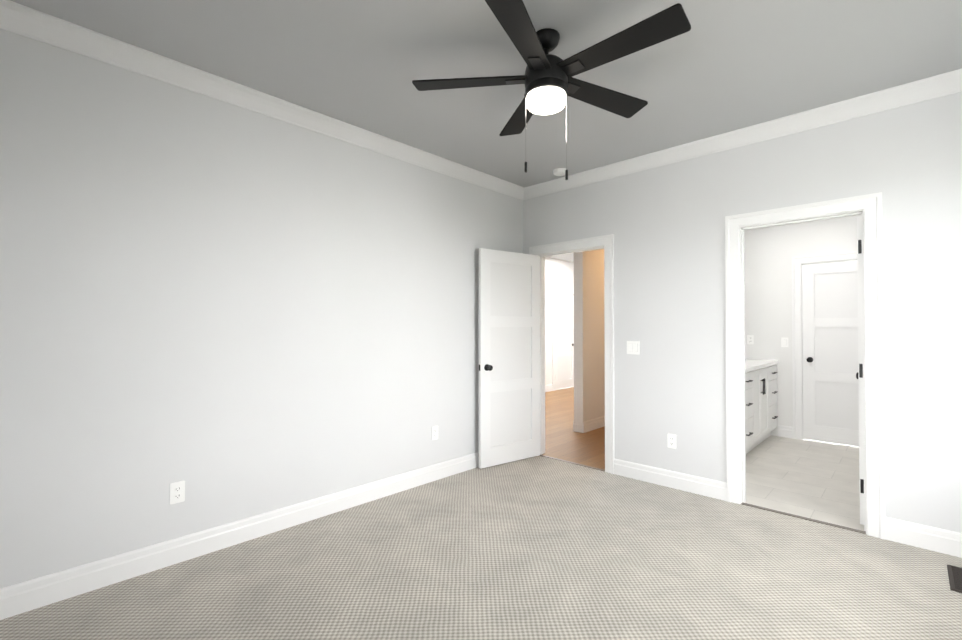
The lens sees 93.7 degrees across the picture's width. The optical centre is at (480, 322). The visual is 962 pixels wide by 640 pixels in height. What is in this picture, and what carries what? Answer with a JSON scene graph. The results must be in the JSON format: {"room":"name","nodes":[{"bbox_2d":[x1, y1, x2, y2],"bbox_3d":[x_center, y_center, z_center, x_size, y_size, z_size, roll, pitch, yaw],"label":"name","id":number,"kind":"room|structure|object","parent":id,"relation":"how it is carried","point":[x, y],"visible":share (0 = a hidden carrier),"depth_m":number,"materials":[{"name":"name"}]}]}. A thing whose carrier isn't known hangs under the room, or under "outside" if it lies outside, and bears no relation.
{"room":"empty bedroom","nodes":[
{"label":"empty bedroom","id":0,"kind":"room"},
{"bbox_2d":[0,28,604,587],"bbox_3d":[0.901,-0.016,5.303,0.120,2.740,9.750,-1,-1,44],"label":"wall","id":1,"kind":"structure","parent":0,"point":[226,312],"depth_m":2.60,"materials":[{"name":"grey paint"}]},
{"bbox_2d":[170,481,184,503],"bbox_3d":[-1.679,0.938,2.494,0.007,0.115,0.070,-1,-1,44],"label":"electrical outlet","id":2,"kind":"object","parent":1,"relation":"attached to","point":[177,492],"visible":1,"depth_m":2.49,"materials":[{"name":"white plastic"}]},
{"bbox_2d":[0,452,478,619],"bbox_3d":[-0.936,1.264,3.254,0.030,0.134,4.030,-1,-1,44],"label":"baseboard","id":3,"kind":"structure","parent":1,"relation":"attached to","point":[26,596],"depth_m":2.55,"materials":[{"name":"white wood"}]},
{"bbox_2d":[0,0,523,199],"bbox_3d":[-0.917,-1.359,3.265,0.082,0.100,4.030,-1,-1,44],"label":"crown molding","id":4,"kind":"structure","parent":1,"relation":"attached to","point":[22,20],"depth_m":2.60,"materials":[{"name":"white wood"}]},
{"bbox_2d":[432,426,437,439],"bbox_3d":[-0.391,0.938,3.844,0.007,0.115,0.070,-1,-1,44],"label":"electrical outlet","id":5,"kind":"object","parent":1,"relation":"attached to","point":[434,432],"visible":1,"depth_m":3.84,"materials":[{"name":"white plastic"}]},
{"bbox_2d":[573,421,578,431],"bbox_3d":[2.689,1.309,7.261,0.016,0.134,4.426,-1,-1,44],"label":"baseboard","id":6,"kind":"structure","parent":1,"relation":"attached to","point":[575,426],"depth_m":5.64,"materials":[{"name":"white wood"}]},
{"bbox_2d":[574,252,582,423],"bbox_3d":[1.218,0.188,5.633,0.128,2.340,0.012,-1,-1,44],"label":"trim","id":7,"kind":"structure","parent":1,"relation":"attached to","point":[578,336],"depth_m":5.63,"materials":[{"name":"white"}]},
{"bbox_2d":[579,416,604,432],"bbox_3d":[2.777,1.308,7.178,0.046,0.134,4.426,-1,-1,44],"label":"baseboard","id":8,"kind":"structure","parent":1,"relation":"attached to","point":[599,422],"depth_m":5.71,"materials":[{"name":"white wood"}]},
{"bbox_2d":[0,456,961,639],"bbox_3d":[0.302,1.328,2.073,3.450,0.020,4.030,-1,-1,44],"label":"floor carpet","id":9,"kind":"object","parent":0,"point":[538,548],"visible":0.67,"depth_m":2.33,"materials":[{"name":"beige carpet"}]},
{"bbox_2d":[947,565,961,592],"bbox_3d":[2.482,1.317,2.300,0.137,0.006,0.332,-1,-1,44],"label":"air vent register","id":10,"kind":"object","parent":9,"relation":"on","point":[955,576],"visible":1,"depth_m":2.33,"materials":[{"name":"brown metal"}]},
{"bbox_2d":[10,0,961,262],"bbox_3d":[1.355,-1.450,4.969,6.120,0.120,9.870,-1,-1,44],"label":"ceiling","id":11,"kind":"structure","parent":0,"point":[721,67],"depth_m":2.43,"materials":[{"name":"paint"}]},
{"bbox_2d":[412,0,690,179],"bbox_3d":[0.356,-1.065,2.213,1.250,0.712,1.301,-1,-1,44],"label":"fan","id":12,"kind":"object","parent":11,"relation":"hanging from","point":[549,81],"visible":1,"depth_m":2.14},
{"bbox_2d":[553,168,565,175],"bbox_3d":[0.728,-1.378,4.136,0.132,0.042,0.132,-1,-1,44],"label":"smoke detector","id":13,"kind":"object","parent":11,"relation":"attached to","point":[559,172],"visible":0.81,"depth_m":4.09,"materials":[{"name":"white plastic"}]},
{"bbox_2d":[545,257,573,384],"bbox_3d":[0.161,0.015,8.047,0.120,2.740,7.040,-1,-1,44],"label":"wall","id":14,"kind":"structure","parent":0,"point":[559,273],"depth_m":9.31,"materials":[{"name":"paint"}]},
{"bbox_2d":[545,384,552,391],"bbox_3d":[-0.329,1.311,7.420,0.016,0.134,5.237,-1,-1,44],"label":"baseboard","id":15,"kind":"structure","parent":14,"relation":"attached to","point":[548,388],"depth_m":9.20,"materials":[{"name":"white wood"}]},
{"bbox_2d":[552,288,573,390],"bbox_3d":[1.766,0.338,9.712,0.142,2.133,0.956,-1,-1,44],"label":"door frame","id":16,"kind":"structure","parent":14,"relation":"attached to","point":[562,291],"depth_m":9.35,"materials":[{"name":"white wood"}]},
{"bbox_2d":[555,293,573,389],"bbox_3d":[1.784,0.384,9.691,0.167,2.020,0.774,-1,-1,44],"label":"room door","id":17,"kind":"structure","parent":14,"relation":"in","point":[564,340],"depth_m":9.69,"materials":[{"name":"white wood"}]},
{"bbox_2d":[542,387,604,469],"bbox_3d":[1.899,1.386,7.203,3.540,0.020,5.600,-1,-1,44],"label":"floor","id":18,"kind":"structure","parent":0,"point":[564,441],"depth_m":5.38,"materials":[{"name":"brown wood"}]},
{"bbox_2d":[523,92,961,532],"bbox_3d":[1.734,-0.035,3.590,3.690,2.740,0.120,-1,-1,44],"label":"wall","id":19,"kind":"structure","parent":0,"point":[665,225],"depth_m":3.21,"materials":[{"name":"grey paint"}]},
{"bbox_2d":[479,248,539,468],"bbox_3d":[0.271,0.324,4.385,0.223,2.020,0.743,-1,-1,44],"label":"bedroom door","id":20,"kind":"structure","parent":19,"relation":"in","point":[509,356],"depth_m":4.34,"materials":[{"name":"white wood"}]},
{"bbox_2d":[529,234,614,473],"bbox_3d":[0.893,0.277,4.389,0.931,2.133,0.162,-1,-1,44],"label":"door frame","id":21,"kind":"structure","parent":19,"relation":"attached to","point":[605,243],"depth_m":4.07,"materials":[{"name":"white wood"}]},
{"bbox_2d":[627,341,639,354],"bbox_3d":[1.314,0.213,3.897,0.116,0.115,0.011,-1,-1,44],"label":"light switch","id":22,"kind":"object","parent":19,"relation":"attached to","point":[633,347],"visible":1,"depth_m":3.90,"materials":[{"name":"white plastic"}]},
{"bbox_2d":[614,458,726,500],"bbox_3d":[1.513,1.269,3.691,0.914,0.134,0.016,-1,-1,44],"label":"baseboard","id":23,"kind":"structure","parent":19,"relation":"attached to","point":[707,487],"depth_m":3.65,"materials":[{"name":"white wood"}]},
{"bbox_2d":[667,434,675,448],"bbox_3d":[1.551,0.961,3.665,0.070,0.115,0.007,-1,-1,44],"label":"electrical outlet","id":24,"kind":"object","parent":19,"relation":"attached to","point":[671,440],"visible":1,"depth_m":3.66,"materials":[{"name":"white plastic"}]},
{"bbox_2d":[539,454,865,533],"bbox_3d":[1.509,1.334,3.721,2.541,0.005,0.034,-1,-1,44],"label":"trim","id":25,"kind":"structure","parent":19,"relation":"attached to","point":[810,519],"depth_m":3.15,"materials":[{"name":"silver metal"}]},
{"bbox_2d":[524,68,961,199],"bbox_3d":[1.664,-1.356,3.532,3.270,0.100,0.082,-1,-1,44],"label":"crown molding","id":26,"kind":"structure","parent":19,"relation":"attached to","point":[948,83],"depth_m":3.15,"materials":[{"name":"white wood"}]},
{"bbox_2d":[725,192,885,539],"bbox_3d":[2.210,0.263,3.132,0.882,2.133,0.162,-1,-1,44],"label":"door frame","id":27,"kind":"structure","parent":19,"relation":"attached to","point":[868,208],"depth_m":2.90,"materials":[{"name":"white wood"}]},
{"bbox_2d":[856,216,863,524],"bbox_3d":[2.740,0.310,3.195,0.167,2.020,0.700,-1,-1,44],"label":"bathroom door","id":28,"kind":"structure","parent":19,"relation":"in","point":[859,375],"depth_m":2.96,"materials":[{"name":"white wood"}]},
{"bbox_2d":[885,517,961,557],"bbox_3d":[2.698,1.256,2.562,0.596,0.134,0.016,-1,-1,44],"label":"baseboard","id":29,"kind":"structure","parent":19,"relation":"attached to","point":[935,539],"depth_m":2.65,"materials":[{"name":"white wood"}]},
{"bbox_2d":[744,215,860,435],"bbox_3d":[3.893,-0.017,5.179,1.920,2.740,0.120,-1,-1,44],"label":"wall","id":30,"kind":"structure","parent":0,"point":[770,252],"depth_m":5.40,"materials":[{"name":"paint"}]},
{"bbox_2d":[747,335,753,343],"bbox_3d":[3.349,0.208,5.606,0.070,0.115,0.007,-1,-1,44],"label":"outlet","id":31,"kind":"object","parent":30,"relation":"attached to","point":[750,339],"visible":1,"depth_m":5.60,"materials":[{"name":"white plastic"}]},
{"bbox_2d":[781,337,787,346],"bbox_3d":[3.608,0.230,5.356,0.070,0.115,0.011,-1,-1,44],"label":"bathroom light switch","id":32,"kind":"object","parent":30,"relation":"attached to","point":[784,342],"visible":1,"depth_m":5.36,"materials":[{"name":"white plastic"}]},
{"bbox_2d":[792,251,856,439],"bbox_3d":[4.027,0.285,5.034,0.896,2.133,0.142,-1,-1,44],"label":"door frame","id":33,"kind":"structure","parent":30,"relation":"attached to","point":[798,262],"depth_m":5.25,"materials":[{"name":"white wood"}]},
{"bbox_2d":[802,261,858,445],"bbox_3d":[4.010,0.331,5.012,0.714,2.020,0.167,-1,-1,44],"label":"bathroom door","id":34,"kind":"structure","parent":30,"relation":"in","point":[830,350],"depth_m":5.07,"materials":[{"name":"white wood"}]},
{"bbox_2d":[743,435,863,530],"bbox_3d":[2.938,1.352,4.250,2.040,0.020,2.760,-1,-1,44],"label":"floor","id":35,"kind":"structure","parent":0,"point":[815,479],"depth_m":3.85,"materials":[{"name":"beige tile"}]},
{"bbox_2d":[745,363,777,453],"bbox_3d":[2.669,0.917,4.855,0.576,0.866,2.017,-1,-1,44],"label":"bathroom vanity","id":36,"kind":"object","parent":35,"relation":"on","point":[761,391],"depth_m":4.80,"materials":[{"name":"white wood"}]},
{"bbox_2d":[745,359,776,370],"bbox_3d":[2.658,0.464,4.861,0.558,0.040,2.032,-1,-1,44],"label":"countertop","id":37,"kind":"structure","parent":36,"relation":"on","point":[749,363],"depth_m":4.96,"materials":[{"name":"white stone"}]}
]}

